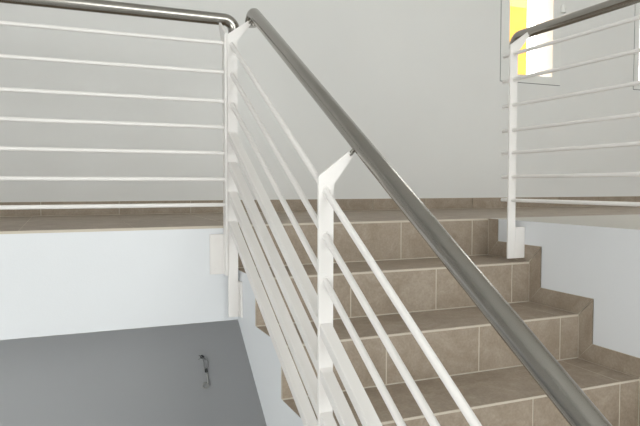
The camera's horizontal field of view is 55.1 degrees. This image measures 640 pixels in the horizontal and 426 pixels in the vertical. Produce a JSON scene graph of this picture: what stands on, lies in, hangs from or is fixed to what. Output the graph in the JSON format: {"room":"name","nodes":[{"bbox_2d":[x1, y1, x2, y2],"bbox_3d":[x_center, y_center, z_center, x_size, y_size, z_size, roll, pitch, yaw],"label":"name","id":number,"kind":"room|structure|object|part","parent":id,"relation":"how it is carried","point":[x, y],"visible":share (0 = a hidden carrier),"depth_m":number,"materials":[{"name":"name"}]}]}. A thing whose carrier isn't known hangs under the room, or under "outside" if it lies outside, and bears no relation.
{"room":"stairwell","nodes":[
{"label":"stairwell","id":0,"kind":"room"},
{"bbox_2d":[0,228,237,339],"bbox_3d":[0.641,0.194,3.392,8.600,0.362,1.065,-1,3,-23],"label":"landing slab","id":1,"kind":"object","parent":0,"point":[51,284],"visible":0.29,"depth_m":2.22,"materials":[{"name":"white paint"}]},
{"bbox_2d":[0,0,238,275],"bbox_3d":[-1.665,-0.246,1.834,2.958,1.014,0.127,-1,3,-23],"label":"landing railing","id":2,"kind":"object","parent":1,"relation":"attached to","point":[218,243],"visible":0.89,"depth_m":2.21,"materials":[{"name":"white metal"}]},
{"bbox_3d":[-1.684,-0.203,1.780,2.880,0.015,0.015,-1,3,-23],"label":"rod","id":3,"kind":"part","parent":2,"relation":"part of","materials":[{"name":"white paint"}]},
{"bbox_3d":[-1.684,-0.301,1.776,2.880,0.015,0.015,-1,3,-23],"label":"rod","id":4,"kind":"part","parent":2,"relation":"part of","materials":[{"name":"white paint"}]},
{"bbox_3d":[-1.684,-0.398,1.771,2.880,0.015,0.015,-1,3,-23],"label":"rod","id":5,"kind":"part","parent":2,"relation":"part of","materials":[{"name":"white paint"}]},
{"bbox_3d":[-1.684,-0.507,1.766,2.880,0.015,0.015,-1,3,-23],"label":"rod","id":6,"kind":"part","parent":2,"relation":"part of","materials":[{"name":"white paint"}]},
{"bbox_3d":[-1.684,-0.616,1.761,2.880,0.015,0.015,-1,3,-23],"label":"rod","id":7,"kind":"part","parent":2,"relation":"part of","materials":[{"name":"white paint"}]},
{"bbox_3d":[-1.684,-0.007,1.789,2.880,0.015,0.015,-1,3,-23],"label":"rod","id":8,"kind":"part","parent":2,"relation":"part of","materials":[{"name":"white paint"}]},
{"bbox_3d":[-1.684,-0.104,1.784,2.880,0.015,0.015,-1,3,-23],"label":"rod","id":9,"kind":"part","parent":2,"relation":"part of","materials":[{"name":"white paint"}]},
{"bbox_3d":[-1.681,-0.715,1.851,2.958,0.080,0.046,-1,3,-23],"label":"handrail","id":10,"kind":"part","parent":2,"relation":"part of","materials":[{"name":"silver metal"}]},
{"bbox_3d":[-0.395,0.159,2.366,0.060,0.154,0.018,-1,3,-23],"label":"mount plate","id":11,"kind":"part","parent":2,"relation":"part of","materials":[{"name":"white paint"}]},
{"bbox_3d":[-0.372,-0.249,2.360,0.009,0.973,0.094,-1,3,-23],"label":"post","id":12,"kind":"part","parent":2,"relation":"part of","materials":[{"name":"white metal"}]},
{"bbox_2d":[0,0,639,425],"bbox_3d":[0.387,-0.615,3.962,9.000,4.316,0.250,-1,3,-23],"label":"wall","id":13,"kind":"structure","parent":0,"point":[420,79],"depth_m":3.52,"materials":[{"name":"white paint"}]},
{"bbox_2d":[198,355,208,388],"bbox_3d":[-0.653,0.891,3.443,0.062,0.201,0.025,-1,3,-23],"label":"wire","id":14,"kind":"object","parent":13,"relation":"hanging from","point":[201,356],"visible":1,"depth_m":3.44,"materials":[{"name":"black plastic"}]},
{"bbox_2d":[0,196,639,216],"bbox_3d":[0.437,-0.055,3.867,8.600,0.073,0.010,-1,3,-23],"label":"baseboard","id":15,"kind":"structure","parent":13,"relation":"attached to","point":[296,205],"depth_m":3.62,"materials":[{"name":"brown tile"}]},
{"bbox_2d":[500,0,565,85],"bbox_3d":[1.470,-1.528,4.261,0.557,1.258,0.104,-1,3,-23],"label":"window","id":16,"kind":"structure","parent":13,"relation":"in","point":[554,9],"depth_m":4.32,"materials":[{"name":"grey"}]},
{"bbox_2d":[633,3,639,89],"bbox_3d":[2.754,-1.562,4.815,0.862,1.240,0.074,-1,3,-23],"label":"window","id":17,"kind":"structure","parent":13,"relation":"in","point":[637,6],"depth_m":4.64,"materials":[{"name":"grey"}]},
{"bbox_2d":[0,206,639,233],"bbox_3d":[0.641,0.009,3.384,8.600,0.010,1.064,-1,3,-23],"label":"floor","id":18,"kind":"structure","parent":0,"point":[88,223],"depth_m":2.89,"materials":[{"name":"brown tile"}]},
{"bbox_2d":[491,214,639,414],"bbox_3d":[3.954,0.893,1.034,4.339,1.566,5.968,-1,3,-23],"label":"wall","id":19,"kind":"structure","parent":0,"point":[596,257],"depth_m":2.33,"materials":[{"name":"white paint"}]},
{"bbox_2d":[501,0,639,258],"bbox_3d":[1.430,-0.243,1.321,0.132,0.999,3.145,-1,3,-23],"label":"gallery railing","id":20,"kind":"object","parent":19,"relation":"attached to","point":[515,235],"visible":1,"depth_m":2.45,"materials":[{"name":"white metal"}]},
{"bbox_3d":[0.855,-0.291,2.648,0.103,0.976,0.009,-1,3,-23],"label":"post","id":21,"kind":"part","parent":20,"relation":"part of","materials":[{"name":"white metal"}]},
{"bbox_3d":[0.867,0.128,2.672,0.052,0.135,0.010,-1,3,-23],"label":"mount plate","id":22,"kind":"part","parent":20,"relation":"part of","materials":[{"name":"white paint"}]},
{"bbox_3d":[1.398,0.006,1.284,0.015,0.015,3.082,-1,3,-23],"label":"rod","id":23,"kind":"part","parent":20,"relation":"part of","materials":[{"name":"white paint"}]},
{"bbox_3d":[1.398,-0.095,1.280,0.015,0.015,3.082,-1,3,-23],"label":"rod","id":24,"kind":"part","parent":20,"relation":"part of","materials":[{"name":"white paint"}]},
{"bbox_3d":[1.398,-0.198,1.275,0.015,0.015,3.082,-1,3,-23],"label":"rod","id":25,"kind":"part","parent":20,"relation":"part of","materials":[{"name":"white paint"}]},
{"bbox_3d":[1.398,-0.295,1.271,0.015,0.015,3.082,-1,3,-23],"label":"rod","id":26,"kind":"part","parent":20,"relation":"part of","materials":[{"name":"white paint"}]},
{"bbox_3d":[1.398,-0.401,1.266,0.015,0.015,3.082,-1,3,-23],"label":"rod","id":27,"kind":"part","parent":20,"relation":"part of","materials":[{"name":"white paint"}]},
{"bbox_3d":[1.398,-0.508,1.261,0.015,0.015,3.082,-1,3,-23],"label":"rod","id":28,"kind":"part","parent":20,"relation":"part of","materials":[{"name":"white paint"}]},
{"bbox_3d":[1.398,-0.617,1.256,0.015,0.015,3.082,-1,3,-23],"label":"rod","id":29,"kind":"part","parent":20,"relation":"part of","materials":[{"name":"white paint"}]},
{"bbox_3d":[1.470,-0.707,1.317,0.045,0.073,3.145,-1,3,-23],"label":"handrail","id":30,"kind":"part","parent":20,"relation":"part of","materials":[{"name":"silver metal"}]},
{"bbox_3d":[1.781,1.765,0.747,9.000,0.150,7.450,-1,3,-23],"label":"floor","id":31,"kind":"structure","parent":0,"visible":0},
{"bbox_2d":[238,218,639,425],"bbox_3d":[0.676,0.866,1.646,1.231,1.566,2.324,-1,3,-23],"label":"staircase","id":32,"kind":"structure","parent":31,"relation":"on","point":[499,390],"depth_m":2.26,"materials":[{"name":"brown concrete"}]},
{"bbox_2d":[227,8,611,425],"bbox_3d":[0.112,0.363,1.425,0.134,2.215,2.232,-1,3,-23],"label":"stair railing","id":33,"kind":"object","parent":32,"relation":"attached to","point":[325,349],"visible":1,"depth_m":1.53,"materials":[{"name":"white metal"}]},
{"bbox_3d":[-0.308,-0.166,2.349,0.094,1.132,0.009,-1,3,-23],"label":"post","id":34,"kind":"part","parent":33,"relation":"part of","materials":[{"name":"white metal"}]},
{"bbox_3d":[-0.311,0.331,2.370,0.010,0.137,0.056,-1,3,-23],"label":"mount plate","id":35,"kind":"part","parent":33,"relation":"part of","materials":[{"name":"white paint"}]},
{"bbox_3d":[0.046,0.225,1.451,0.016,1.241,2.027,-1,3,-23],"label":"rod","id":36,"kind":"part","parent":33,"relation":"part of","materials":[{"name":"white paint"}]},
{"bbox_3d":[0.046,0.112,1.446,0.016,1.241,2.027,-1,3,-23],"label":"rod","id":37,"kind":"part","parent":33,"relation":"part of","materials":[{"name":"white paint"}]},
{"bbox_3d":[0.038,0.394,1.550,0.094,1.097,0.009,-1,3,-23],"label":"post","id":38,"kind":"part","parent":33,"relation":"part of","materials":[{"name":"white metal"}]},
{"bbox_3d":[0.046,0.000,1.441,0.016,1.241,2.027,-1,3,-23],"label":"rod","id":39,"kind":"part","parent":33,"relation":"part of","materials":[{"name":"white paint"}]},
{"bbox_3d":[0.865,0.119,2.749,0.003,0.174,0.351,-1,3,-23],"label":"skirting","id":40,"kind":"part","parent":32,"relation":"part of","materials":[{"name":"beige stone"}]},
{"bbox_3d":[0.974,0.269,2.497,0.003,0.246,0.351,-1,3,-23],"label":"skirting","id":41,"kind":"part","parent":32,"relation":"part of","materials":[{"name":"beige stone"}]},
{"bbox_3d":[1.082,0.454,2.247,0.003,0.246,0.351,-1,3,-23],"label":"skirting","id":42,"kind":"part","parent":32,"relation":"part of","materials":[{"name":"beige stone"}]},
{"bbox_3d":[1.191,0.640,1.997,0.003,0.246,0.351,-1,3,-23],"label":"skirting","id":43,"kind":"part","parent":32,"relation":"part of","materials":[{"name":"brown tile"}]},
{"label":"outside","id":44,"kind":"structure","parent":0,"visible":0},
{"bbox_3d":[-2.977,2.585,14.966,34.000,0.200,22.340,-1,3,-23],"label":"ground","id":45,"kind":"structure","parent":44,"visible":0},
{"bbox_2d":[510,0,527,74],"bbox_3d":[-1.654,-0.903,7.947,9.130,7.400,2.005,-1,3,-23],"label":"building","id":46,"kind":"structure","parent":45,"relation":"on","point":[518,8],"depth_m":8.67,"materials":[{"name":"yellow paint"}]}
]}

